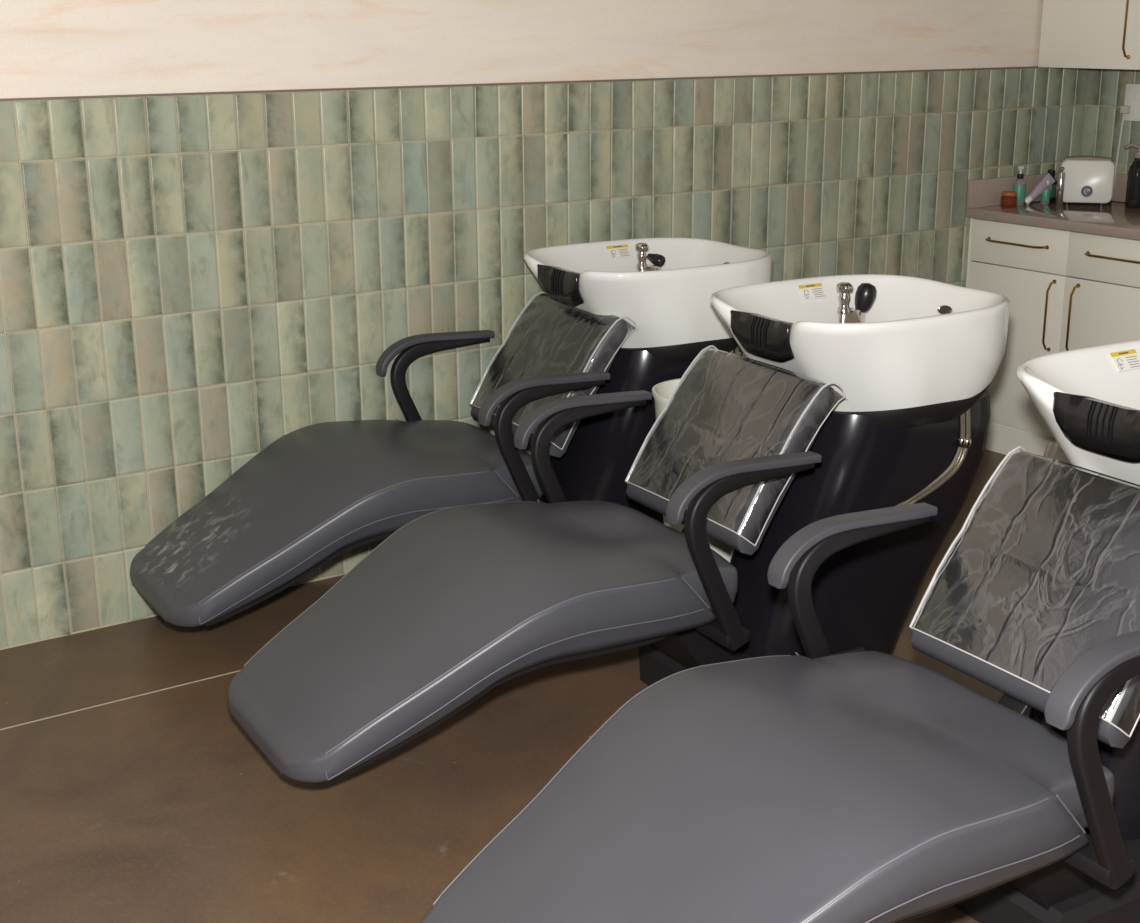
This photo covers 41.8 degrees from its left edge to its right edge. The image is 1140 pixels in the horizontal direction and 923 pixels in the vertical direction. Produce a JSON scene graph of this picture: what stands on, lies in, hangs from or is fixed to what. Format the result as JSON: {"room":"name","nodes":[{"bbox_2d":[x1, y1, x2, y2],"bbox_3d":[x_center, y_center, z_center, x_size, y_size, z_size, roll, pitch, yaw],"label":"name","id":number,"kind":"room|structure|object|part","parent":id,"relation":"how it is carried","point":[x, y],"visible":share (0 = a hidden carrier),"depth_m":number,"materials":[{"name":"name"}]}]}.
{"room":"salon","nodes":[
{"label":"salon","id":0,"kind":"room"},
{"bbox_2d":[0,449,1027,922],"bbox_3d":[0.697,1.162,1.680,7.345,0.101,6.400,-11,19,-32],"label":"floor","id":1,"kind":"structure","parent":0,"point":[132,791],"depth_m":3.16,"materials":[{"name":"concrete"}]},
{"bbox_2d":[130,237,771,626],"bbox_3d":[-0.276,-0.066,4.051,1.788,0.931,0.681,-10,19,-29],"label":"chair","id":2,"kind":"object","parent":1,"relation":"on","point":[624,315],"visible":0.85,"depth_m":3.93,"materials":[{"name":"grey leather"}]},
{"bbox_3d":[-0.619,0.120,3.894,0.989,0.334,0.640,-10,19,-29],"label":"seat","id":3,"kind":"part","parent":2,"relation":"part of","materials":[{"name":"grey leather"}]},
{"bbox_3d":[-0.373,-0.165,4.347,0.311,0.390,0.027,-10,19,-29],"label":"arm frame","id":4,"kind":"part","parent":2,"relation":"part of","materials":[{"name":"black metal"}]},
{"bbox_3d":[-0.065,-0.244,4.128,0.254,0.354,0.444,-10,19,-29],"label":"backrest","id":5,"kind":"part","parent":2,"relation":"part of","materials":[{"name":"black leather"}]},
{"bbox_3d":[-0.050,-0.012,3.820,0.311,0.390,0.027,-10,19,-29],"label":"arm frame","id":6,"kind":"part","parent":2,"relation":"part of","materials":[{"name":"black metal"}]},
{"bbox_2d":[611,246,628,256],"bbox_3d":[0.145,-0.620,4.409,0.064,0.028,0.023,-10,19,-29],"label":"print","id":7,"kind":"object","parent":2,"relation":"attached to","point":[616,251],"depth_m":4.41},
{"bbox_2d":[523,237,771,347],"bbox_3d":[0.230,-0.475,4.216,0.634,0.228,0.560,-10,19,-29],"label":"bowl","id":8,"kind":"object","parent":2,"relation":"on","point":[640,292],"depth_m":4.02,"materials":[{"name":"white ceramic"}]},
{"bbox_2d":[635,243,660,270],"bbox_3d":[0.227,-0.561,4.342,0.088,0.151,0.040,-11,19,-32],"label":"faucet","id":9,"kind":"object","parent":2,"relation":"on","point":[641,248],"depth_m":4.32,"materials":[{"name":"silver metal"}]},
{"bbox_2d":[227,274,1009,782],"bbox_3d":[0.172,0.141,3.337,1.856,0.931,0.681,-10,19,-29],"label":"chair","id":10,"kind":"object","parent":1,"relation":"on","point":[856,392],"visible":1,"depth_m":3.27,"materials":[{"name":"grey leather"}]},
{"bbox_3d":[-0.201,0.332,3.164,0.989,0.334,0.640,-10,19,-29],"label":"seat","id":11,"kind":"part","parent":10,"relation":"part of","materials":[{"name":"grey leather"}]},
{"bbox_3d":[0.046,0.047,3.617,0.311,0.390,0.027,-10,19,-29],"label":"arm frame","id":12,"kind":"part","parent":10,"relation":"part of","materials":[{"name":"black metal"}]},
{"bbox_3d":[0.184,0.291,3.388,0.060,0.030,0.660,-10,19,-29],"label":"cross rail","id":13,"kind":"part","parent":10,"relation":"part of","materials":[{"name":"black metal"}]},
{"bbox_3d":[0.353,-0.032,3.398,0.254,0.354,0.444,-10,19,-29],"label":"backrest","id":14,"kind":"part","parent":10,"relation":"part of","materials":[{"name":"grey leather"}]},
{"bbox_3d":[0.368,0.200,3.090,0.311,0.390,0.027,-10,19,-29],"label":"arm frame","id":15,"kind":"part","parent":10,"relation":"part of","materials":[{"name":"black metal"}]},
{"bbox_2d":[804,285,821,298],"bbox_3d":[0.607,-0.425,3.737,0.064,0.028,0.023,-10,19,-29],"label":"print","id":16,"kind":"object","parent":10,"relation":"attached to","point":[810,291],"depth_m":3.74},
{"bbox_2d":[836,282,864,322],"bbox_3d":[0.689,-0.367,3.670,0.088,0.151,0.040,-11,19,-32],"label":"faucet","id":17,"kind":"object","parent":10,"relation":"on","point":[856,314],"depth_m":3.65,"materials":[{"name":"silver metal"}]},
{"bbox_2d":[710,274,1009,411],"bbox_3d":[0.692,-0.280,3.545,0.634,0.228,0.560,-10,19,-29],"label":"bowl","id":18,"kind":"object","parent":10,"relation":"on","point":[856,342],"depth_m":3.36,"materials":[{"name":"white ceramic"}]},
{"bbox_2d":[652,378,732,561],"bbox_3d":[0.363,0.112,3.979,0.296,0.622,0.296,-11,19,-32],"label":"waste bin","id":19,"kind":"object","parent":1,"relation":"on","point":[662,392],"visible":0.15,"depth_m":3.91,"materials":[{"name":"white plastic"}]},
{"bbox_2d":[421,340,1139,922],"bbox_3d":[0.674,0.385,2.497,1.918,0.931,0.701,-10,19,-29],"label":"chair","id":20,"kind":"object","parent":1,"relation":"on","point":[821,786],"visible":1,"depth_m":2.32,"materials":[{"name":"grey leather"}]},
{"bbox_3d":[0.280,0.583,2.301,0.989,0.334,0.640,-10,19,-29],"label":"seat","id":21,"kind":"part","parent":20,"relation":"part of","materials":[{"name":"grey leather"}]},
{"bbox_3d":[0.526,0.298,2.753,0.311,0.390,0.027,-10,19,-29],"label":"arm frame","id":22,"kind":"part","parent":20,"relation":"part of","materials":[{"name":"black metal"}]},
{"bbox_3d":[0.834,0.219,2.534,0.254,0.354,0.444,-10,19,-29],"label":"backrest","id":23,"kind":"part","parent":20,"relation":"part of","materials":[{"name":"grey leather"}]},
{"bbox_2d":[1016,340,1139,488],"bbox_3d":[1.189,-0.056,2.770,0.634,0.228,0.560,-10,19,-29],"label":"bowl","id":24,"kind":"object","parent":20,"relation":"on","point":[1088,399],"depth_m":2.73,"materials":[{"name":"white ceramic"}]},
{"bbox_3d":[0.664,0.542,2.525,0.060,0.030,0.660,-10,19,-29],"label":"cross rail","id":25,"kind":"part","parent":20,"relation":"part of","materials":[{"name":"black metal"}]},
{"bbox_3d":[0.849,0.451,2.227,0.311,0.390,0.027,-10,19,-29],"label":"arm frame","id":26,"kind":"part","parent":20,"relation":"part of","materials":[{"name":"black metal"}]},
{"bbox_2d":[1117,352,1138,369],"bbox_3d":[1.104,-0.201,2.963,0.064,0.028,0.023,-10,19,-29],"label":"print","id":27,"kind":"object","parent":20,"relation":"attached to","point":[1125,360],"depth_m":2.96},
{"bbox_2d":[968,218,1070,459],"bbox_3d":[1.821,-0.477,5.546,0.633,0.851,0.430,-11,19,-32],"label":"base cabinet","id":28,"kind":"object","parent":1,"relation":"on","point":[1026,265],"visible":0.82,"depth_m":5.36,"materials":[{"name":"white paint"}]},
{"bbox_2d":[966,218,974,287],"bbox_3d":[1.482,-0.487,5.587,0.026,0.850,0.012,-11,19,-32],"label":"trim","id":29,"kind":"structure","parent":28,"relation":"attached to","point":[971,220],"depth_m":5.50,"materials":[{"name":"white paint"}]},
{"bbox_3d":[1.572,-0.772,5.289,0.040,0.014,0.274,-11,19,-32],"label":"handle","id":30,"kind":"part","parent":28,"relation":"part of","materials":[{"name":"gold metal"}]},
{"bbox_3d":[1.596,-0.765,5.307,0.019,0.152,0.429,-11,19,-32],"label":"drawer","id":31,"kind":"part","parent":28,"relation":"part of","materials":[{"name":"white paint"}]},
{"bbox_3d":[1.669,-0.507,5.215,0.040,0.254,0.014,-11,19,-32],"label":"handle","id":32,"kind":"part","parent":28,"relation":"part of","materials":[{"name":"gold metal"}]},
{"bbox_2d":[1052,231,1139,467],"bbox_3d":[2.060,-0.377,5.200,0.633,0.851,0.430,-11,19,-32],"label":"base cabinet","id":33,"kind":"object","parent":1,"relation":"on","point":[1101,306],"visible":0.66,"depth_m":5.04,"materials":[{"name":"white paint"}]},
{"bbox_3d":[1.724,-0.483,5.135,0.040,0.254,0.014,-11,19,-32],"label":"handle","id":34,"kind":"part","parent":33,"relation":"part of","materials":[{"name":"gold metal"}]},
{"bbox_3d":[1.836,-0.313,5.064,0.019,0.574,0.429,-11,19,-32],"label":"door","id":35,"kind":"part","parent":33,"relation":"part of","materials":[{"name":"white paint"}]},
{"bbox_3d":[1.834,-0.665,4.961,0.019,0.152,0.429,-11,19,-32],"label":"drawer","id":36,"kind":"part","parent":33,"relation":"part of","materials":[{"name":"white paint"}]},
{"bbox_3d":[1.810,-0.671,4.943,0.040,0.014,0.274,-11,19,-32],"label":"handle","id":37,"kind":"part","parent":33,"relation":"part of","materials":[{"name":"gold metal"}]},
{"bbox_3d":[2.298,-0.277,4.853,0.633,0.851,0.430,-11,19,-32],"label":"base cabinet","id":38,"kind":"object","parent":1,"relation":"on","visible":0},
{"bbox_2d":[966,201,1139,239],"bbox_3d":[2.082,-0.796,5.052,0.620,0.034,1.386,-11,19,-32],"label":"countertop","id":39,"kind":"structure","parent":38,"relation":"on","point":[1114,219],"depth_m":5.23,"materials":[{"name":"beige stone"}]},
{"bbox_2d":[1000,191,1017,207],"bbox_3d":[1.601,-0.956,5.451,0.060,0.054,0.060,-11,19,-32],"label":"jar","id":40,"kind":"object","parent":39,"relation":"on","point":[1008,199],"visible":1,"depth_m":5.43,"materials":[{"name":"orange glass"}]},
{"bbox_3d":[1.601,-0.976,5.445,0.055,0.012,0.055,-11,19,-32],"label":"lid","id":41,"kind":"part","parent":40,"relation":"part of","materials":[{"name":"orange plastic"}]},
{"bbox_2d":[966,172,1057,207],"bbox_3d":[1.696,-1.017,5.575,0.600,0.100,0.020,-11,19,-32],"label":"upstand","id":42,"kind":"object","parent":39,"relation":"on","point":[985,192],"visible":0.51,"depth_m":5.47,"materials":[{"name":"beige stone"}]},
{"bbox_2d":[1013,166,1025,204],"bbox_3d":[1.651,-1.013,5.492,0.050,0.140,0.046,-11,19,-32],"label":"pump bottle","id":43,"kind":"object","parent":39,"relation":"on","point":[1019,186],"visible":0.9,"depth_m":5.48,"materials":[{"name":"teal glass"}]},
{"bbox_2d":[1024,173,1054,203],"bbox_3d":[1.737,-1.008,5.526,0.118,0.115,0.032,-2,16,-5],"label":"tube","id":44,"kind":"object","parent":39,"relation":"on","point":[1039,188],"visible":1,"depth_m":5.52,"materials":[{"name":"purple plastic"}]},
{"bbox_2d":[1041,181,1050,203],"bbox_3d":[1.762,-0.998,5.534,0.033,0.086,0.033,-11,19,-32],"label":"bottle","id":45,"kind":"object","parent":39,"relation":"on","point":[1045,196],"visible":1,"depth_m":5.52,"materials":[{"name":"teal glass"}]},
{"bbox_2d":[1047,169,1056,202],"bbox_3d":[1.791,-1.028,5.574,0.051,0.120,0.051,-11,19,-32],"label":"bottle","id":46,"kind":"object","parent":39,"relation":"on","point":[1053,187],"visible":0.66,"depth_m":5.55,"materials":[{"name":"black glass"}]},
{"bbox_2d":[1055,167,1065,205],"bbox_3d":[1.793,-1.006,5.463,0.027,0.141,0.027,-11,19,-32],"label":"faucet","id":47,"kind":"object","parent":39,"relation":"on","point":[1061,175],"visible":1,"depth_m":5.46,"materials":[{"name":"silver metal"}]},
{"bbox_2d":[1059,155,1114,205],"bbox_3d":[1.899,-1.035,5.501,0.190,0.173,0.112,4,17,15],"label":"toaster","id":48,"kind":"object","parent":39,"relation":"on","point":[1088,179],"visible":0.97,"depth_m":5.46,"materials":[{"name":"white plastic"}]},
{"bbox_3d":[1.900,-1.110,5.485,0.163,0.019,0.090,4,17,15],"label":"lid","id":49,"kind":"part","parent":48,"relation":"part of","materials":[{"name":"beige plastic"}]},
{"bbox_2d":[1111,174,1127,201],"bbox_3d":[2.332,-0.908,5.192,0.020,0.100,1.386,-11,19,-32],"label":"upstand","id":50,"kind":"object","parent":39,"relation":"on","point":[1120,185],"visible":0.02,"depth_m":5.58,"materials":[{"name":"beige stone"}]},
{"bbox_2d":[1124,143,1139,207],"bbox_3d":[2.043,-1.035,5.399,0.078,0.229,0.074,-11,19,-32],"label":"glass dispenser","id":51,"kind":"object","parent":39,"relation":"on","point":[1132,200],"visible":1,"depth_m":5.38,"materials":[{"name":"black glass"}]},
{"bbox_2d":[0,0,1088,647],"bbox_3d":[-1.044,-1.006,3.775,7.345,2.900,0.116,-11,19,-32],"label":"wall","id":52,"kind":"structure","parent":0,"point":[190,285],"depth_m":4.13,"materials":[{"name":"tile"}]},
{"bbox_2d":[0,572,347,649],"bbox_3d":[-0.338,0.264,4.569,4.247,0.006,0.013,-11,19,-32],"label":"trim","id":53,"kind":"structure","parent":52,"relation":"attached to","point":[317,579],"depth_m":3.98,"materials":[{"name":"tile"}]},
{"bbox_2d":[0,66,1045,100],"bbox_3d":[-0.081,-1.102,4.348,4.880,0.005,0.016,-11,19,-32],"label":"trim","id":54,"kind":"structure","parent":52,"relation":"attached to","point":[483,84],"depth_m":4.20,"materials":[{"name":"wood"}]},
{"bbox_2d":[1081,69,1139,174],"bbox_3d":[3.704,-0.857,3.164,0.115,2.900,6.200,-11,19,-32],"label":"wall","id":55,"kind":"structure","parent":0,"point":[1106,88],"depth_m":5.59,"materials":[{"name":"tile"}]},
{"bbox_2d":[1038,0,1139,69],"bbox_3d":[1.940,-1.836,5.248,0.342,0.876,0.431,-11,19,-32],"label":"upper cabinet","id":56,"kind":"object","parent":55,"relation":"attached to","point":[1090,34],"visible":1,"depth_m":5.26,"materials":[{"name":"white paint"}]},
{"bbox_3d":[1.910,-1.527,5.103,0.040,0.299,0.014,-11,19,-32],"label":"handle","id":57,"kind":"part","parent":56,"relation":"part of","materials":[{"name":"gold metal"}]},
{"bbox_2d":[1112,105,1129,198],"bbox_3d":[2.036,-1.146,5.563,0.026,0.350,0.062,-11,19,-32],"label":"power cord","id":58,"kind":"object","parent":55,"relation":"attached to","point":[1124,109],"visible":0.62,"depth_m":5.54,"materials":[{"name":"white plastic"}]},
{"bbox_2d":[1124,84,1139,120],"bbox_3d":[2.069,-1.320,5.493,0.009,0.132,0.072,-11,19,-32],"label":"wall outlet","id":59,"kind":"object","parent":55,"relation":"attached to","point":[1132,92],"visible":1,"depth_m":5.49,"materials":[{"name":"white plastic"}]},
{"bbox_2d":[1128,92,1136,112],"bbox_3d":[2.066,-1.319,5.492,0.003,0.072,0.034,-11,19,-32],"label":"socket","id":60,"kind":"object","parent":59,"relation":"attached to","point":[1132,96],"depth_m":5.49,"materials":[{"name":"white plastic"}]}
]}

